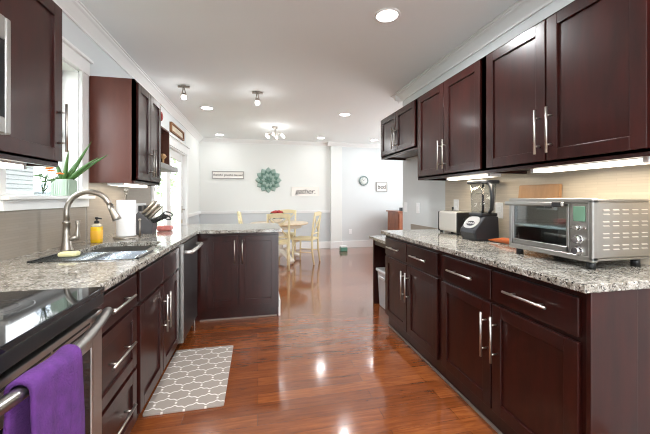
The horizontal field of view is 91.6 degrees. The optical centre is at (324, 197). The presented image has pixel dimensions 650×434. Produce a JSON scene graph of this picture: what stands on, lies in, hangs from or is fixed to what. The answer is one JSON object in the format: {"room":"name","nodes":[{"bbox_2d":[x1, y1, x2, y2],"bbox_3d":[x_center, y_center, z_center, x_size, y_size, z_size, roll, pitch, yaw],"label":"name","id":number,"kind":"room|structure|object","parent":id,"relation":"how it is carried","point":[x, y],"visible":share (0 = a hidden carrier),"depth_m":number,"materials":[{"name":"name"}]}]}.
{"room":"kitchen","nodes":[
{"label":"kitchen","id":0,"kind":"room"},
{"bbox_2d":[0,12,198,260],"bbox_3d":[-1.817,-0.040,2.107,0.158,2.550,10.080,0,0,-12],"label":"wall","id":1,"kind":"structure","parent":0,"point":[22,232],"depth_m":2.38,"materials":[{"name":"beige paint"}]},
{"bbox_2d":[0,14,10,134],"bbox_3d":[-1.168,-0.400,0.639,0.493,0.390,0.759,0,0,-12],"label":"microwave","id":2,"kind":"object","parent":1,"relation":"attached to","point":[5,24],"visible":1,"depth_m":1.03,"materials":[{"name":"silver metal"}]},
{"bbox_2d":[0,0,67,166],"bbox_3d":[-1.384,-0.551,1.275,0.353,0.802,0.561,0,0,-12],"label":"upper cabinet","id":3,"kind":"object","parent":1,"relation":"attached to","point":[35,138],"visible":0.99,"depth_m":1.39,"materials":[{"name":"brown wood"}]},
{"bbox_2d":[0,159,26,168],"bbox_3d":[-1.405,-0.151,1.264,0.080,0.036,0.460,0,0,-12],"label":"light","id":4,"kind":"object","parent":3,"relation":"attached to","point":[5,164],"visible":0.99,"depth_m":1.42,"materials":[{"name":"white plastic"}]},
{"bbox_2d":[0,36,93,210],"bbox_3d":[-1.763,-0.482,1.957,0.190,1.105,0.885,0,0,-12],"label":"window","id":5,"kind":"structure","parent":1,"relation":"in","point":[60,164],"depth_m":2.27,"materials":[{"name":"white wood"}]},
{"bbox_2d":[0,195,94,199],"bbox_3d":[-1.733,0.002,1.971,0.155,0.023,0.860,0,0,-12],"label":"window sill","id":6,"kind":"structure","parent":1,"relation":"attached to","point":[2,197],"depth_m":1.75,"materials":[{"name":"white"}]},
{"bbox_2d":[34,167,63,194],"bbox_3d":[-1.688,-0.101,1.919,0.122,0.182,0.154,0,0,-12],"label":"flowering plant","id":7,"kind":"object","parent":6,"relation":"on","point":[42,175],"visible":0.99,"depth_m":1.91,"materials":[{"name":"green plant"}]},
{"bbox_2d":[51,141,106,195],"bbox_3d":[-1.655,-0.198,2.141,0.307,0.376,0.116,0,0,-12],"label":"aloe","id":8,"kind":"object","parent":6,"relation":"on","point":[66,185],"visible":0.82,"depth_m":2.10,"materials":[{"name":"green plant"}]},
{"bbox_2d":[51,179,76,195],"bbox_3d":[-1.752,-0.065,2.120,0.108,0.110,0.116,0,0,-12],"label":"pot","id":9,"kind":"object","parent":8,"relation":"attached to","point":[59,187],"depth_m":2.07,"materials":[{"name":"green"}]},
{"bbox_2d":[89,76,160,185],"bbox_3d":[-1.688,-0.521,2.775,0.371,0.818,0.657,0,0,-12],"label":"upper cabinet","id":10,"kind":"object","parent":1,"relation":"attached to","point":[124,117],"visible":0.99,"depth_m":2.46,"materials":[{"name":"brown wood"}]},
{"bbox_2d":[107,183,147,187],"bbox_3d":[-1.713,-0.111,2.773,0.110,0.036,0.580,0,0,-12],"label":"light","id":11,"kind":"object","parent":10,"relation":"attached to","point":[134,185],"visible":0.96,"depth_m":2.67,"materials":[{"name":"white plastic"}]},
{"bbox_2d":[53,0,202,141],"bbox_3d":[-1.696,-1.272,2.132,0.105,0.085,10.080,0,0,-12],"label":"crown molding","id":12,"kind":"structure","parent":1,"relation":"attached to","point":[75,10],"depth_m":2.76,"materials":[{"name":"white wood"}]},
{"bbox_2d":[136,203,148,213],"bbox_3d":[-1.995,0.115,3.421,0.042,0.103,0.366,0,0,-12],"label":"outlet","id":13,"kind":"object","parent":1,"relation":"attached to","point":[139,206],"visible":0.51,"depth_m":3.36,"materials":[{"name":"white plastic"}]},
{"bbox_2d":[163,172,168,224],"bbox_3d":[-2.305,0.236,4.360,0.045,1.973,0.907,0,0,-12],"label":"door","id":14,"kind":"structure","parent":1,"relation":"in","point":[165,174],"depth_m":4.69,"materials":[{"name":"white wood"}]},
{"bbox_2d":[161,126,177,171],"bbox_3d":[-1.869,-0.549,3.463,0.306,0.492,0.745,0,0,-12],"label":"wall shelf","id":15,"kind":"object","parent":1,"relation":"attached to","point":[165,167],"visible":0.2,"depth_m":3.81,"materials":[{"name":"brown wood"}]},
{"bbox_2d":[161,154,166,162],"bbox_3d":[-1.808,-0.424,3.530,0.072,0.130,0.072,0,0,-12],"label":"figurine","id":16,"kind":"object","parent":15,"relation":"on","point":[163,156],"visible":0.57,"depth_m":3.52,"materials":[{"name":"brown ceramic"}]},
{"bbox_2d":[151,135,188,224],"bbox_3d":[-2.385,0.170,4.808,0.176,2.130,2.060,0,0,-12],"label":"door frame","id":17,"kind":"structure","parent":1,"relation":"attached to","point":[174,143],"depth_m":5.70,"materials":[{"name":"white wood"}]},
{"bbox_2d":[169,122,184,140],"bbox_3d":[-2.355,-1.042,5.049,0.034,0.145,0.820,0,0,-12],"label":"framed sign","id":18,"kind":"object","parent":1,"relation":"attached to","point":[173,128],"visible":1,"depth_m":4.99,"materials":[{"name":"brown wood"}]},
{"bbox_2d":[169,149,184,224],"bbox_3d":[-2.465,0.236,5.255,0.106,1.973,0.907,0,0,-12],"label":"door","id":19,"kind":"structure","parent":1,"relation":"in","point":[174,155],"depth_m":5.57,"materials":[{"name":"white wood"}]},
{"bbox_2d":[169,132,189,148],"bbox_3d":[-2.300,-0.907,4.826,0.050,0.025,2.100,0,0,-12],"label":"crown molding","id":20,"kind":"structure","parent":1,"relation":"attached to","point":[170,134],"depth_m":5.01,"materials":[{"name":"white wood"}]},
{"bbox_2d":[188,211,199,216],"bbox_3d":[-2.659,0.340,6.446,0.025,0.060,1.240,0,0,-12],"label":"trim","id":21,"kind":"structure","parent":1,"relation":"attached to","point":[198,212],"depth_m":6.32,"materials":[{"name":"white"}]},
{"bbox_2d":[80,0,517,143],"bbox_3d":[0.983,-1.355,2.782,6.115,0.080,10.230,0,0,-12],"label":"ceiling","id":22,"kind":"structure","parent":0,"point":[312,62],"depth_m":2.87,"materials":[{"name":"white paint"}]},
{"bbox_2d":[178,85,189,99],"bbox_3d":[-1.664,-1.233,3.724,0.132,0.164,0.064,0,0,-12],"label":"ceiling spotlight","id":23,"kind":"object","parent":22,"relation":"attached to","point":[183,95],"visible":1,"depth_m":3.71,"materials":[{"name":"silver metal"}]},
{"bbox_2d":[200,106,213,109],"bbox_3d":[-1.736,-1.311,4.650,0.190,0.008,0.190,0,0,-12],"label":"recessed light","id":24,"kind":"object","parent":22,"relation":"in","point":[201,107],"visible":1,"depth_m":4.65,"materials":[{"name":"white plastic"}]},
{"bbox_2d":[252,91,262,104],"bbox_3d":[-0.843,-1.233,3.941,0.132,0.164,0.064,0,0,-12],"label":"ceiling spotlight","id":25,"kind":"object","parent":22,"relation":"attached to","point":[257,100],"visible":1,"depth_m":3.93,"materials":[{"name":"silver metal"}]},
{"bbox_2d":[265,126,284,138],"bbox_3d":[-0.929,-1.215,5.886,0.371,0.200,0.374,0,0,-12],"label":"chandelier","id":26,"kind":"object","parent":22,"relation":"hanging from","point":[274,134],"visible":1,"depth_m":5.86,"materials":[{"name":"silver metal"}]},
{"bbox_2d":[339,113,350,115],"bbox_3d":[0.312,-1.311,5.016,0.190,0.008,0.190,0,0,-12],"label":"recessed light","id":27,"kind":"object","parent":22,"relation":"in","point":[340,114],"visible":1,"depth_m":5.00,"materials":[{"name":"white"}]},
{"bbox_2d":[374,8,400,22],"bbox_3d":[0.449,-1.311,2.284,0.190,0.008,0.190,0,0,-12],"label":"recessed light","id":28,"kind":"object","parent":22,"relation":"in","point":[385,15],"visible":1,"depth_m":2.28,"materials":[{"name":"white plastic"}]},
{"bbox_2d":[199,142,402,242],"bbox_3d":[-0.071,-0.040,7.710,5.915,2.550,0.150,0,0,-12],"label":"wall","id":29,"kind":"structure","parent":0,"point":[297,166],"depth_m":7.53,"materials":[{"name":"paint"}]},
{"bbox_2d":[212,171,243,178],"bbox_3d":[-2.196,-0.505,7.165,0.698,0.170,0.028,0,0,-12],"label":"wall sign","id":30,"kind":"object","parent":29,"relation":"attached to","point":[215,174],"visible":1,"depth_m":7.16,"materials":[{"name":"white wood"}]},
{"bbox_2d":[200,210,330,213],"bbox_3d":[-1.334,0.340,7.349,2.995,0.060,0.030,0,0,-12],"label":"trim","id":31,"kind":"structure","parent":29,"relation":"attached to","point":[297,211],"depth_m":7.26,"materials":[{"name":"white"}]},
{"bbox_2d":[256,167,281,192],"bbox_3d":[-1.310,-0.399,7.324,0.610,0.610,0.088,0,0,-12],"label":"medallion","id":32,"kind":"object","parent":29,"relation":"attached to","point":[268,180],"visible":1,"depth_m":7.33,"materials":[{"name":"green metal"}]},
{"bbox_2d":[200,138,380,147],"bbox_3d":[-0.011,-1.272,7.547,5.665,0.085,0.195,0,0,-12],"label":"crown molding","id":33,"kind":"structure","parent":29,"relation":"attached to","point":[210,140],"depth_m":7.41,"materials":[{"name":"white wood"}]},
{"bbox_2d":[292,187,318,195],"bbox_3d":[-0.465,-0.139,7.535,0.663,0.215,0.028,0,0,-12],"label":"wall sign","id":34,"kind":"object","parent":29,"relation":"attached to","point":[296,191],"visible":1,"depth_m":7.53,"materials":[{"name":"white"}]},
{"bbox_2d":[283,240,372,248],"bbox_3d":[-0.020,1.153,7.591,5.665,0.165,0.105,0,0,-12],"label":"baseboard","id":35,"kind":"structure","parent":29,"relation":"attached to","point":[361,243],"depth_m":7.62,"materials":[{"name":"white wood"}]},
{"bbox_2d":[330,146,341,241],"bbox_3d":[0.269,-0.040,7.661,0.270,2.550,0.090,0,0,-12],"label":"trim","id":36,"kind":"structure","parent":29,"relation":"attached to","point":[335,151],"depth_m":7.62,"materials":[{"name":"white paint"}]},
{"bbox_2d":[359,176,367,185],"bbox_3d":[0.959,-0.410,7.835,0.244,0.244,0.038,0,0,-12],"label":"wall clock","id":37,"kind":"object","parent":29,"relation":"attached to","point":[363,180],"visible":1,"depth_m":7.83,"materials":[{"name":"grey"}]},
{"bbox_2d":[376,182,386,191],"bbox_3d":[1.424,-0.261,7.939,0.289,0.234,0.028,0,0,-12],"label":"wall sign","id":38,"kind":"object","parent":29,"relation":"attached to","point":[380,186],"visible":1,"depth_m":7.93,"materials":[{"name":"white"}]},
{"bbox_2d":[130,247,497,433],"bbox_3d":[0.983,1.265,2.782,6.115,0.060,10.230,0,0,-12],"label":"floor","id":39,"kind":"structure","parent":0,"point":[331,362],"depth_m":2.21,"materials":[{"name":"brown wood"}]},
{"bbox_2d":[0,287,112,433],"bbox_3d":[-1.007,0.759,0.674,0.812,0.892,0.763,0,0,-12],"label":"range","id":40,"kind":"object","parent":39,"relation":"on","point":[34,324],"visible":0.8,"depth_m":0.90,"materials":[{"name":"silver metal"}]},
{"bbox_2d":[2,344,84,433],"bbox_3d":[-0.608,0.608,0.707,0.082,0.496,0.192,0,0,-10],"label":"hand towel","id":41,"kind":"object","parent":40,"relation":"hanging from","point":[55,402],"visible":0.98,"depth_m":0.68,"materials":[{"name":"purple fabric"}]},
{"bbox_2d":[0,287,104,354],"bbox_3d":[-1.050,0.323,0.665,0.725,0.019,0.763,0,0,-12],"label":"cooktop","id":42,"kind":"object","parent":40,"relation":"in","point":[25,316],"depth_m":0.88,"materials":[{"name":"black"}]},
{"bbox_2d":[96,273,136,433],"bbox_3d":[-1.192,0.793,1.285,0.700,0.883,0.498,0,0,-12],"label":"base cabinet","id":43,"kind":"object","parent":39,"relation":"on","point":[119,333],"visible":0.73,"depth_m":1.39,"materials":[{"name":"brown wood"}]},
{"bbox_2d":[0,223,281,291],"bbox_3d":[-1.040,0.335,2.444,1.501,0.032,2.706,0,0,-12],"label":"countertop","id":44,"kind":"structure","parent":43,"relation":"on","point":[16,274],"depth_m":1.52,"materials":[{"name":"stone"}]},
{"bbox_2d":[59,189,120,251],"bbox_3d":[-1.417,0.135,1.916,0.326,0.368,0.066,0,0,-12],"label":"faucet","id":45,"kind":"object","parent":44,"relation":"on","point":[67,238],"visible":1,"depth_m":1.89,"materials":[{"name":"silver metal"}]},
{"bbox_2d":[27,250,152,262],"bbox_3d":[-1.225,0.314,1.692,0.492,0.010,0.238,0,0,-12],"label":"drying rack","id":46,"kind":"object","parent":44,"relation":"on","point":[89,256],"visible":0.95,"depth_m":1.65,"materials":[{"name":"grey metal"}]},
{"bbox_2d":[58,251,79,256],"bbox_3d":[-1.345,0.298,1.662,0.085,0.024,0.052,0,0,-12],"label":"sponge","id":47,"kind":"object","parent":46,"relation":"on","point":[64,253],"visible":1,"depth_m":1.64,"materials":[{"name":"beige"}]},
{"bbox_2d":[90,217,102,242],"bbox_3d":[-1.609,0.229,2.233,0.067,0.180,0.076,0,0,-12],"label":"soap bottle","id":48,"kind":"object","parent":44,"relation":"on","point":[96,230],"visible":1,"depth_m":2.20,"materials":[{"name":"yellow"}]},
{"bbox_2d":[67,246,152,261],"bbox_3d":[-1.288,0.444,1.923,0.401,0.182,0.716,0,0,-12],"label":"sink","id":49,"kind":"object","parent":44,"relation":"in","point":[130,248],"visible":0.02,"depth_m":2.25,"materials":[{"name":"silver metal"}]},
{"bbox_2d":[113,188,140,238],"bbox_3d":[-1.560,0.124,2.489,0.190,0.389,0.180,0,0,-12],"label":"paper towel holder","id":50,"kind":"object","parent":44,"relation":"on","point":[125,226],"visible":0.98,"depth_m":2.44,"materials":[{"name":"white paper"}]},
{"bbox_2d":[136,211,156,233],"bbox_3d":[-1.608,0.222,2.796,0.195,0.195,0.130,0,0,-12],"label":"knife block","id":51,"kind":"object","parent":44,"relation":"on","point":[147,227],"visible":0.5,"depth_m":2.74,"materials":[{"name":"grey wood"}]},
{"bbox_2d":[142,201,155,213],"bbox_3d":[-1.542,0.088,2.769,0.118,0.123,0.024,0,0,-12],"label":"kitchen knife","id":52,"kind":"object","parent":51,"relation":"in","point":[153,202],"visible":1,"depth_m":2.76,"materials":[{"name":"silver metal"}]},
{"bbox_2d":[145,203,158,216],"bbox_3d":[-1.517,0.113,2.769,0.117,0.121,0.024,0,0,-12],"label":"kitchen knife","id":53,"kind":"object","parent":51,"relation":"in","point":[157,204],"visible":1,"depth_m":2.76,"materials":[{"name":"silver metal"}]},
{"bbox_2d":[148,206,161,218],"bbox_3d":[-1.498,0.135,2.788,0.116,0.119,0.024,0,0,-12],"label":"kitchen knife","id":54,"kind":"object","parent":51,"relation":"in","point":[160,207],"visible":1,"depth_m":2.78,"materials":[{"name":"silver metal"}]},
{"bbox_2d":[152,211,172,222],"bbox_3d":[-1.419,0.175,2.759,0.160,0.105,0.075,0,0,-12],"label":"scissors","id":55,"kind":"object","parent":51,"relation":"hanging from","point":[161,215],"visible":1,"depth_m":2.75,"materials":[{"name":"black plastic"}]},
{"bbox_2d":[157,225,172,230],"bbox_3d":[-1.531,0.294,3.022,0.130,0.048,0.080,0,0,-12],"label":"packet","id":56,"kind":"object","parent":44,"relation":"on","point":[161,227],"visible":0.94,"depth_m":2.99,"materials":[{"name":"red plastic"}]},
{"bbox_2d":[126,246,178,417],"bbox_3d":[-1.335,0.793,1.951,0.700,0.883,0.862,0,0,-12],"label":"base cabinet","id":57,"kind":"object","parent":39,"relation":"on","point":[157,305],"visible":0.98,"depth_m":1.89,"materials":[{"name":"brown wood"}]},
{"bbox_2d":[143,345,232,416],"bbox_3d":[-0.893,1.229,2.197,0.440,0.011,0.770,0,0,-12],"label":"floor mat","id":58,"kind":"object","parent":39,"relation":"on","point":[194,379],"visible":1,"depth_m":2.10,"materials":[{"name":"grey fabric"}]},
{"bbox_2d":[177,235,202,342],"bbox_3d":[-1.456,0.797,2.674,0.750,0.875,0.592,0,0,-12],"label":"dishwasher","id":59,"kind":"object","parent":39,"relation":"on","point":[187,268],"visible":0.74,"depth_m":2.60,"materials":[{"name":"silver metal"}]},
{"bbox_2d":[195,232,280,321],"bbox_3d":[-0.927,0.793,3.452,0.842,0.883,0.660,0,0,-12],"label":"base cabinet","id":60,"kind":"object","parent":39,"relation":"on","point":[238,273],"visible":0.99,"depth_m":3.17,"materials":[{"name":"brown wood"}]},
{"bbox_2d":[200,314,276,321],"bbox_3d":[-0.872,1.227,3.216,0.760,0.016,0.014,0,0,-12],"label":"trim","id":61,"kind":"structure","parent":60,"relation":"attached to","point":[272,314],"depth_m":3.21,"materials":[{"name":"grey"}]},
{"bbox_2d":[237,211,242,223],"bbox_3d":[-1.420,0.751,6.051,0.487,0.972,0.429,0,0,-22],"label":"dining chair","id":62,"kind":"object","parent":39,"relation":"on","point":[240,221],"visible":0.26,"depth_m":5.86,"materials":[{"name":"beige paint"}]},
{"bbox_2d":[267,213,289,270],"bbox_3d":[-0.821,0.751,5.491,0.429,0.972,0.487,0,0,-12],"label":"dining chair","id":63,"kind":"object","parent":39,"relation":"on","point":[274,215],"visible":0.59,"depth_m":5.33,"materials":[{"name":"beige paint"}]},
{"bbox_2d":[251,220,307,263],"bbox_3d":[-0.877,0.850,6.112,1.110,0.734,1.110,0,0,-12],"label":"dining table","id":64,"kind":"object","parent":39,"relation":"on","point":[293,224],"visible":0.39,"depth_m":6.00,"materials":[{"name":"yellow wood"}]},
{"bbox_2d":[270,210,282,222],"bbox_3d":[-0.899,0.362,6.008,0.271,0.240,0.282,0,0,41],"label":"centrepiece","id":65,"kind":"object","parent":64,"relation":"on","point":[275,220],"visible":0.56,"depth_m":5.96,"materials":[{"name":"beige ceramic"}]},
{"bbox_2d":[271,218,282,222],"bbox_3d":[-0.910,0.443,6.023,0.230,0.080,0.230,0,0,-12],"label":"bowl","id":66,"kind":"object","parent":65,"relation":"on","point":[276,220],"depth_m":5.96,"materials":[{"name":"beige ceramic"}]},
{"bbox_2d":[280,209,295,250],"bbox_3d":[-0.836,0.751,6.705,0.429,0.972,0.487,0,0,4],"label":"dining chair","id":67,"kind":"object","parent":39,"relation":"on","point":[292,234],"visible":0.28,"depth_m":6.86,"materials":[{"name":"beige paint"}]},
{"bbox_2d":[291,211,321,264],"bbox_3d":[-0.344,0.751,6.005,0.487,0.972,0.429,0,0,17],"label":"dining chair","id":68,"kind":"object","parent":39,"relation":"on","point":[311,238],"visible":0.98,"depth_m":5.87,"materials":[{"name":"beige paint"}]},
{"bbox_2d":[339,245,347,251],"bbox_3d":[0.424,1.172,7.249,0.160,0.124,0.140,0,0,-12],"label":"storage box","id":69,"kind":"object","parent":39,"relation":"on","point":[342,248],"visible":1,"depth_m":7.19,"materials":[{"name":"teal plastic"}]},
{"bbox_2d":[376,267,384,308],"bbox_3d":[0.754,1.022,3.505,0.290,0.425,0.360,0,0,-12],"label":"storage bin","id":70,"kind":"object","parent":39,"relation":"on","point":[381,270],"visible":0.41,"depth_m":3.52,"materials":[{"name":"grey plastic"}]},
{"bbox_2d":[386,210,402,229],"bbox_3d":[2.038,0.775,7.495,0.980,0.920,0.654,0,0,-12],"label":"sideboard","id":71,"kind":"object","parent":39,"relation":"on","point":[395,217],"visible":0.09,"depth_m":7.25,"materials":[{"name":"brown wood"}]},
{"bbox_2d":[369,224,437,303],"bbox_3d":[0.847,0.777,3.452,0.540,0.915,0.642,0,0,-12],"label":"desk","id":72,"kind":"object","parent":39,"relation":"on","point":[379,254],"visible":0.34,"depth_m":3.67,"materials":[{"name":"stone"}]},
{"bbox_2d":[385,235,445,377],"bbox_3d":[0.951,0.793,2.649,0.657,0.883,0.942,0,0,-12],"label":"base cabinet","id":73,"kind":"object","parent":39,"relation":"on","point":[413,278],"visible":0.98,"depth_m":2.46,"materials":[{"name":"brown wood"}]},
{"bbox_2d":[387,324,502,433],"bbox_3d":[0.810,1.228,2.122,0.016,0.014,1.912,0,0,-12],"label":"trim","id":74,"kind":"structure","parent":39,"relation":"on","point":[463,397],"depth_m":2.04,"materials":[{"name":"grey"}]},
{"bbox_2d":[441,252,649,433],"bbox_3d":[1.153,0.793,1.704,0.657,0.883,0.987,0,0,-12],"label":"base cabinet","id":75,"kind":"object","parent":39,"relation":"on","point":[514,345],"depth_m":1.36,"materials":[{"name":"brown wood"}]},
{"bbox_2d":[381,229,649,293],"bbox_3d":[1.058,0.335,2.169,0.646,0.032,1.950,0,0,-12],"label":"countertop","id":76,"kind":"structure","parent":75,"relation":"on","point":[608,276],"depth_m":1.52,"materials":[{"name":"stone"}]},
{"bbox_2d":[438,210,470,234],"bbox_3d":[1.148,0.218,2.779,0.163,0.200,0.305,0,0,-12],"label":"toaster","id":77,"kind":"object","parent":76,"relation":"on","point":[448,220],"visible":0.75,"depth_m":2.70,"materials":[{"name":"white metal"}]},
{"bbox_2d":[460,180,499,240],"bbox_3d":[1.171,0.096,2.365,0.220,0.446,0.215,0,0,-12],"label":"blender","id":78,"kind":"object","parent":76,"relation":"on","point":[482,225],"visible":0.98,"depth_m":2.31,"materials":[{"name":"black plastic"}]},
{"bbox_2d":[488,238,508,243],"bbox_3d":[1.226,0.296,2.182,0.042,0.041,0.238,0,0,-16],"label":"gourd","id":79,"kind":"object","parent":76,"relation":"on","point":[500,240],"visible":0.72,"depth_m":2.17,"materials":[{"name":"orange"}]},
{"bbox_2d":[518,184,561,197],"bbox_3d":[1.382,0.117,2.059,0.054,0.399,0.315,0,0,-12],"label":"cutting board","id":80,"kind":"object","parent":76,"relation":"on","point":[544,190],"visible":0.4,"depth_m":2.03,"materials":[{"name":"brown wood"}]},
{"bbox_2d":[505,198,649,269],"bbox_3d":[1.257,0.162,1.628,0.370,0.314,0.469,0,0,-12],"label":"toaster oven","id":81,"kind":"object","parent":76,"relation":"on","point":[591,231],"visible":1,"depth_m":1.43,"materials":[{"name":"silver metal"}]},
{"bbox_2d":[403,0,649,264],"bbox_3d":[1.719,-0.040,0.956,0.138,2.550,6.350,0,0,-12],"label":"wall","id":82,"kind":"structure","parent":0,"point":[633,181],"depth_m":2.37,"materials":[{"name":"beige paint"}]},
{"bbox_2d":[381,98,417,159],"bbox_3d":[0.919,-0.709,3.494,0.378,0.487,0.911,0,0,-12],"label":"upper cabinet","id":83,"kind":"object","parent":82,"relation":"attached to","point":[399,130],"visible":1,"depth_m":3.39,"materials":[{"name":"brown wood"}]},
{"bbox_2d":[416,203,419,212],"bbox_3d":[1.074,0.125,3.655,0.010,0.120,0.074,0,0,-12],"label":"light switch","id":84,"kind":"object","parent":82,"relation":"attached to","point":[417,204],"visible":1,"depth_m":3.65,"materials":[{"name":"white plastic"}]},
{"bbox_2d":[452,199,458,210],"bbox_3d":[1.216,0.071,2.921,0.023,0.101,0.090,0,0,-12],"label":"outlet","id":85,"kind":"object","parent":82,"relation":"attached to","point":[456,201],"visible":0.76,"depth_m":2.90,"materials":[{"name":"white plastic"}]},
{"bbox_2d":[418,56,501,180],"bbox_3d":[1.106,-0.557,2.599,0.371,0.790,0.915,0,0,-12],"label":"upper cabinet","id":86,"kind":"object","parent":82,"relation":"attached to","point":[451,115],"visible":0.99,"depth_m":2.44,"materials":[{"name":"brown wood"}]},
{"bbox_2d":[446,173,500,180],"bbox_3d":[1.121,-0.161,2.431,0.090,0.036,0.515,0,0,-12],"label":"light","id":87,"kind":"object","parent":86,"relation":"attached to","point":[486,175],"visible":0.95,"depth_m":2.35,"materials":[{"name":"white plastic"}]},
{"bbox_2d":[391,0,554,102],"bbox_3d":[1.655,-1.272,1.001,0.245,0.085,6.465,0,0,-12],"label":"crown molding","id":88,"kind":"structure","parent":82,"relation":"attached to","point":[521,10],"depth_m":2.58,"materials":[{"name":"white wood"}]},
{"bbox_2d":[495,202,502,218],"bbox_3d":[1.331,0.100,2.417,0.010,0.120,0.074,0,0,-12],"label":"outlet","id":89,"kind":"object","parent":82,"relation":"attached to","point":[498,206],"visible":0.93,"depth_m":2.41,"materials":[{"name":"white plastic"}]},
{"bbox_2d":[486,0,649,173],"bbox_3d":[1.301,-0.557,1.690,0.371,0.790,0.942,0,0,-12],"label":"upper cabinet","id":90,"kind":"object","parent":82,"relation":"attached to","point":[573,87],"visible":1,"depth_m":1.52,"materials":[{"name":"brown wood"}]},
{"bbox_2d":[530,156,649,172],"bbox_3d":[1.304,-0.161,1.577,0.090,0.036,0.570,0,0,-12],"label":"light","id":91,"kind":"object","parent":90,"relation":"attached to","point":[641,160],"visible":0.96,"depth_m":1.50,"materials":[{"name":"white plastic"}]},
{"label":"outside","id":92,"kind":"structure","parent":0,"visible":0},
{"bbox_2d":[155,206,176,224],"bbox_3d":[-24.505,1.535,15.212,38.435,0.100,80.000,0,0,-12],"label":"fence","id":93,"kind":"structure","parent":92,"point":[173,208],"depth_m":25.78,"materials":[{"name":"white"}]},
{"bbox_2d":[6,167,33,191],"bbox_3d":[-11.993,-1.740,5.872,5.800,6.450,11.100,0,0,-12],"label":"neighbouring house","id":94,"kind":"structure","parent":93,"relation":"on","point":[16,179],"depth_m":10.88,"materials":[{"name":"grey"}]},
{"bbox_2d":[155,159,176,212],"bbox_3d":[-10.522,-1.550,20.788,3.783,6.082,3.722,0,0,-12],"label":"tree","id":95,"kind":"object","parent":93,"relation":"on","point":[175,161],"visible":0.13,"depth_m":20.79,"materials":[{"name":"green plant"}]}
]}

